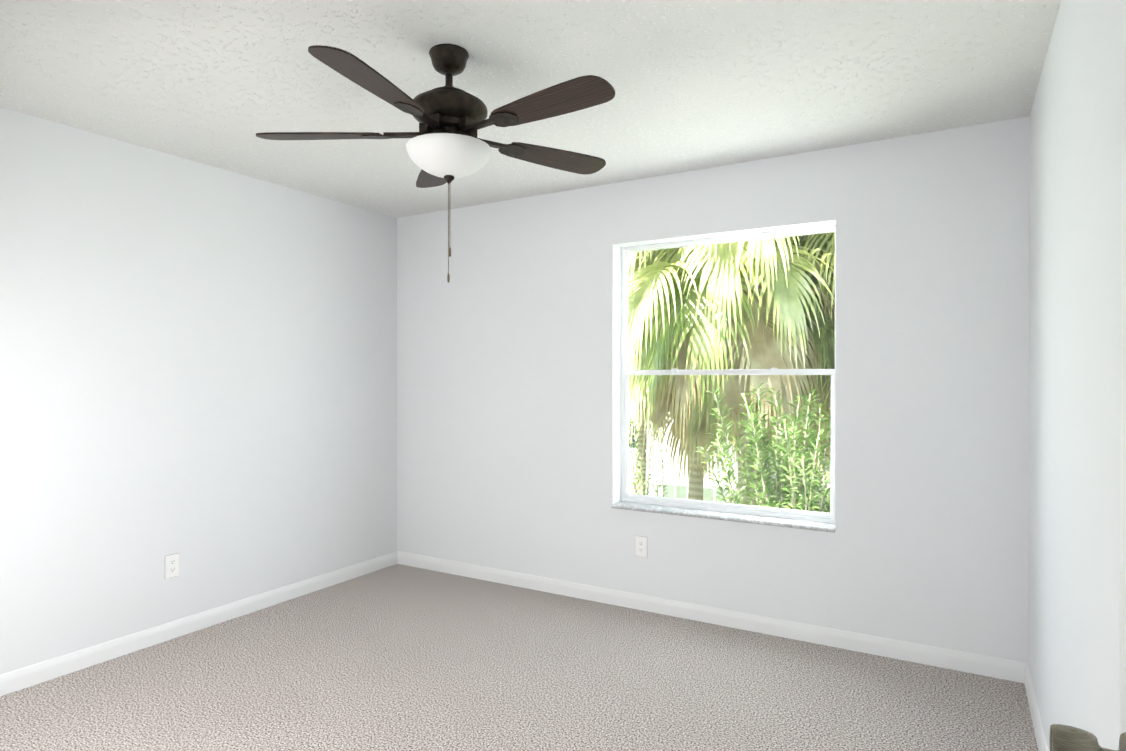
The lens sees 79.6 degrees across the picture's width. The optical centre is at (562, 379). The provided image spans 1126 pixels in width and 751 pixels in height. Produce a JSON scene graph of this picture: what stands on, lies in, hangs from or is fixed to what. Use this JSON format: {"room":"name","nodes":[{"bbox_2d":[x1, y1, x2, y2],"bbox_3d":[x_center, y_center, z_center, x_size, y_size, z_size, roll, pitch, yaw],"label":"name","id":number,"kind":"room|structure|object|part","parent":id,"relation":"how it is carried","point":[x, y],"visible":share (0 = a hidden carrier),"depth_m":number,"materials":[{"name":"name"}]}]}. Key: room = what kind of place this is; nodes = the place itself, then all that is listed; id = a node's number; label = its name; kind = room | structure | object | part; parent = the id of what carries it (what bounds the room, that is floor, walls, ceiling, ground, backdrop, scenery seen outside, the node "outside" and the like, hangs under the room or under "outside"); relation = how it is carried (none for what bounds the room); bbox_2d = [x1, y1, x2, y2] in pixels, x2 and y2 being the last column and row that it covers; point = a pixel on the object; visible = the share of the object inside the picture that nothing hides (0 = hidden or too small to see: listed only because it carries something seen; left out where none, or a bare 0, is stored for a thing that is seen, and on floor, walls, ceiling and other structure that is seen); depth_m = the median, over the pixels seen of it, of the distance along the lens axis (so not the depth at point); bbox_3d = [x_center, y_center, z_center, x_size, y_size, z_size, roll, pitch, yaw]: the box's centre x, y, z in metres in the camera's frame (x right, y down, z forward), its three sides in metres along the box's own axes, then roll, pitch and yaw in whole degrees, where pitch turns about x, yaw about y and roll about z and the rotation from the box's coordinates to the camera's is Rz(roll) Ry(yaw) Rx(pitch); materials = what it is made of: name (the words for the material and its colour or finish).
{"room":"empty bedroom","nodes":[
{"label":"empty bedroom","id":0,"kind":"room"},
{"bbox_2d":[0,107,396,674],"bbox_3d":[-2.105,0.087,3.302,0.115,2.440,3.488,0,0,30],"label":"wall","id":1,"kind":"structure","parent":0,"point":[198,367],"depth_m":3.42,"materials":[{"name":"white paint"}]},
{"bbox_2d":[165,553,178,578],"bbox_3d":[-1.972,0.942,3.411,0.008,0.117,0.072,0,0,30],"label":"electrical outlet","id":2,"kind":"object","parent":1,"relation":"attached to","point":[171,565],"visible":1,"depth_m":3.41,"materials":[{"name":"white plastic"}]},
{"bbox_2d":[0,551,397,695],"bbox_3d":[-2.021,1.265,3.325,0.013,0.085,3.373,0,0,30],"label":"baseboard","id":3,"kind":"structure","parent":1,"relation":"attached to","point":[32,675],"depth_m":3.41,"materials":[{"name":"white wood"}]},
{"bbox_2d":[0,564,1037,750],"bbox_3d":[-0.818,1.376,1.749,3.915,0.120,5.273,0,0,30],"label":"floor","id":4,"kind":"structure","parent":0,"point":[397,657],"depth_m":2.86,"materials":[{"name":"carpet"}]},
{"bbox_2d":[0,0,1060,217],"bbox_3d":[-0.818,-1.184,1.735,3.915,0.120,5.273,0,0,30],"label":"ceiling","id":5,"kind":"structure","parent":0,"point":[699,84],"depth_m":2.52,"materials":[{"name":"white paint"}]},
{"bbox_2d":[256,44,614,282],"bbox_3d":[-0.375,-0.731,2.300,1.255,0.792,1.267,0,0,30],"label":"ceiling fan","id":6,"kind":"object","parent":5,"relation":"hanging from","point":[444,144],"visible":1,"depth_m":2.24,"materials":[{"name":"brown metal"}]},
{"bbox_3d":[-0.842,-0.845,2.345,0.433,0.006,0.136,0,11,2],"label":"blade","id":7,"kind":"part","parent":6,"relation":"part of","materials":[{"name":"brown wood"}]},
{"label":"blade","id":8,"kind":"part","parent":6,"relation":"part of","materials":[{"name":"brown wood"}]},
{"label":"blade","id":9,"kind":"part","parent":6,"relation":"part of","materials":[{"name":"brown wood"}]},
{"bbox_3d":[-0.394,-0.752,2.336,0.290,0.101,0.290,0,0,30],"label":"lamp shade","id":10,"kind":"part","parent":6,"relation":"part of","materials":[{"name":"white glass"}]},
{"bbox_3d":[-0.394,-0.508,2.337,0.018,0.345,0.012,0,0,30],"label":"cord","id":11,"kind":"part","parent":6,"relation":"part of","materials":[{"name":"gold metal"}]},
{"bbox_3d":[-0.037,-0.844,2.063,0.433,0.006,0.136,0,-11,38],"label":"blade","id":12,"kind":"part","parent":6,"relation":"part of","materials":[{"name":"brown wood"}]},
{"bbox_3d":[-0.025,-0.846,2.590,0.433,0.006,0.136,0,-11,-34],"label":"blade","id":13,"kind":"part","parent":6,"relation":"part of","materials":[{"name":"brown wood"}]},
{"bbox_2d":[397,116,1029,662],"bbox_3d":[0.467,0.084,3.929,3.915,2.440,0.200,0,0,30],"label":"wall","id":14,"kind":"structure","parent":0,"point":[509,396],"depth_m":3.43,"materials":[{"name":"white paint"}]},
{"bbox_2d":[636,536,646,557],"bbox_3d":[0.443,0.948,3.827,0.072,0.117,0.008,0,0,30],"label":"electrical outlet","id":15,"kind":"object","parent":14,"relation":"attached to","point":[641,546],"visible":1,"depth_m":3.83,"materials":[{"name":"white plastic"}]},
{"bbox_2d":[397,551,1026,682],"bbox_3d":[0.413,1.262,3.843,3.685,0.085,0.013,0,0,30],"label":"baseboard","id":16,"kind":"structure","parent":14,"relation":"attached to","point":[994,667],"depth_m":3.52,"materials":[{"name":"white wood"}]},
{"bbox_2d":[611,501,834,532],"bbox_3d":[0.847,0.736,3.676,1.210,0.020,0.187,0,0,30],"label":"window sill","id":17,"kind":"structure","parent":14,"relation":"attached to","point":[775,521],"depth_m":3.59,"materials":[{"name":"wood"}]},
{"bbox_2d":[621,225,835,522],"bbox_3d":[0.876,-0.028,3.722,1.211,1.506,0.072,0,0,30],"label":"window","id":18,"kind":"structure","parent":14,"relation":"in","point":[750,509],"depth_m":3.71,"materials":[{"name":"white plastic"}]},
{"bbox_2d":[1028,0,1122,750],"bbox_3d":[0.770,0.101,0.693,0.115,2.440,5.073,0,0,30],"label":"wall","id":19,"kind":"structure","parent":0,"point":[1075,299],"depth_m":1.71,"materials":[{"name":"white paint"}]},
{"bbox_2d":[1024,663,1047,750],"bbox_3d":[1.160,1.274,1.490,0.013,0.085,3.313,0,0,30],"label":"baseboard","id":20,"kind":"structure","parent":19,"relation":"attached to","point":[1037,723],"depth_m":2.55,"materials":[{"name":"white wood"}]},
{"bbox_2d":[1050,0,1125,750],"bbox_3d":[0.435,0.302,0.412,0.161,2.018,0.843,0,0,30],"label":"door","id":21,"kind":"structure","parent":19,"relation":"in","point":[1066,738],"depth_m":0.75,"materials":[{"name":"white paint"}]},
{"bbox_3d":[0.618,0.404,0.723,0.161,0.066,0.123,0,0,30],"label":"knob","id":22,"kind":"part","parent":21,"relation":"part of","materials":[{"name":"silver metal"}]},
{"label":"outside","id":23,"kind":"structure","parent":0,"visible":0},
{"bbox_3d":[14.238,4.212,31.019,80.000,0.300,72.427,0,0,30],"label":"ground","id":24,"kind":"structure","parent":23,"visible":0},
{"bbox_2d":[628,232,834,512],"bbox_3d":[3.391,0.097,17.144,14.135,8.085,22.106,0,0,30],"label":"garden","id":25,"kind":"object","parent":24,"relation":"on","point":[776,254],"depth_m":7.47,"materials":[{"name":"green plant"}]}
]}

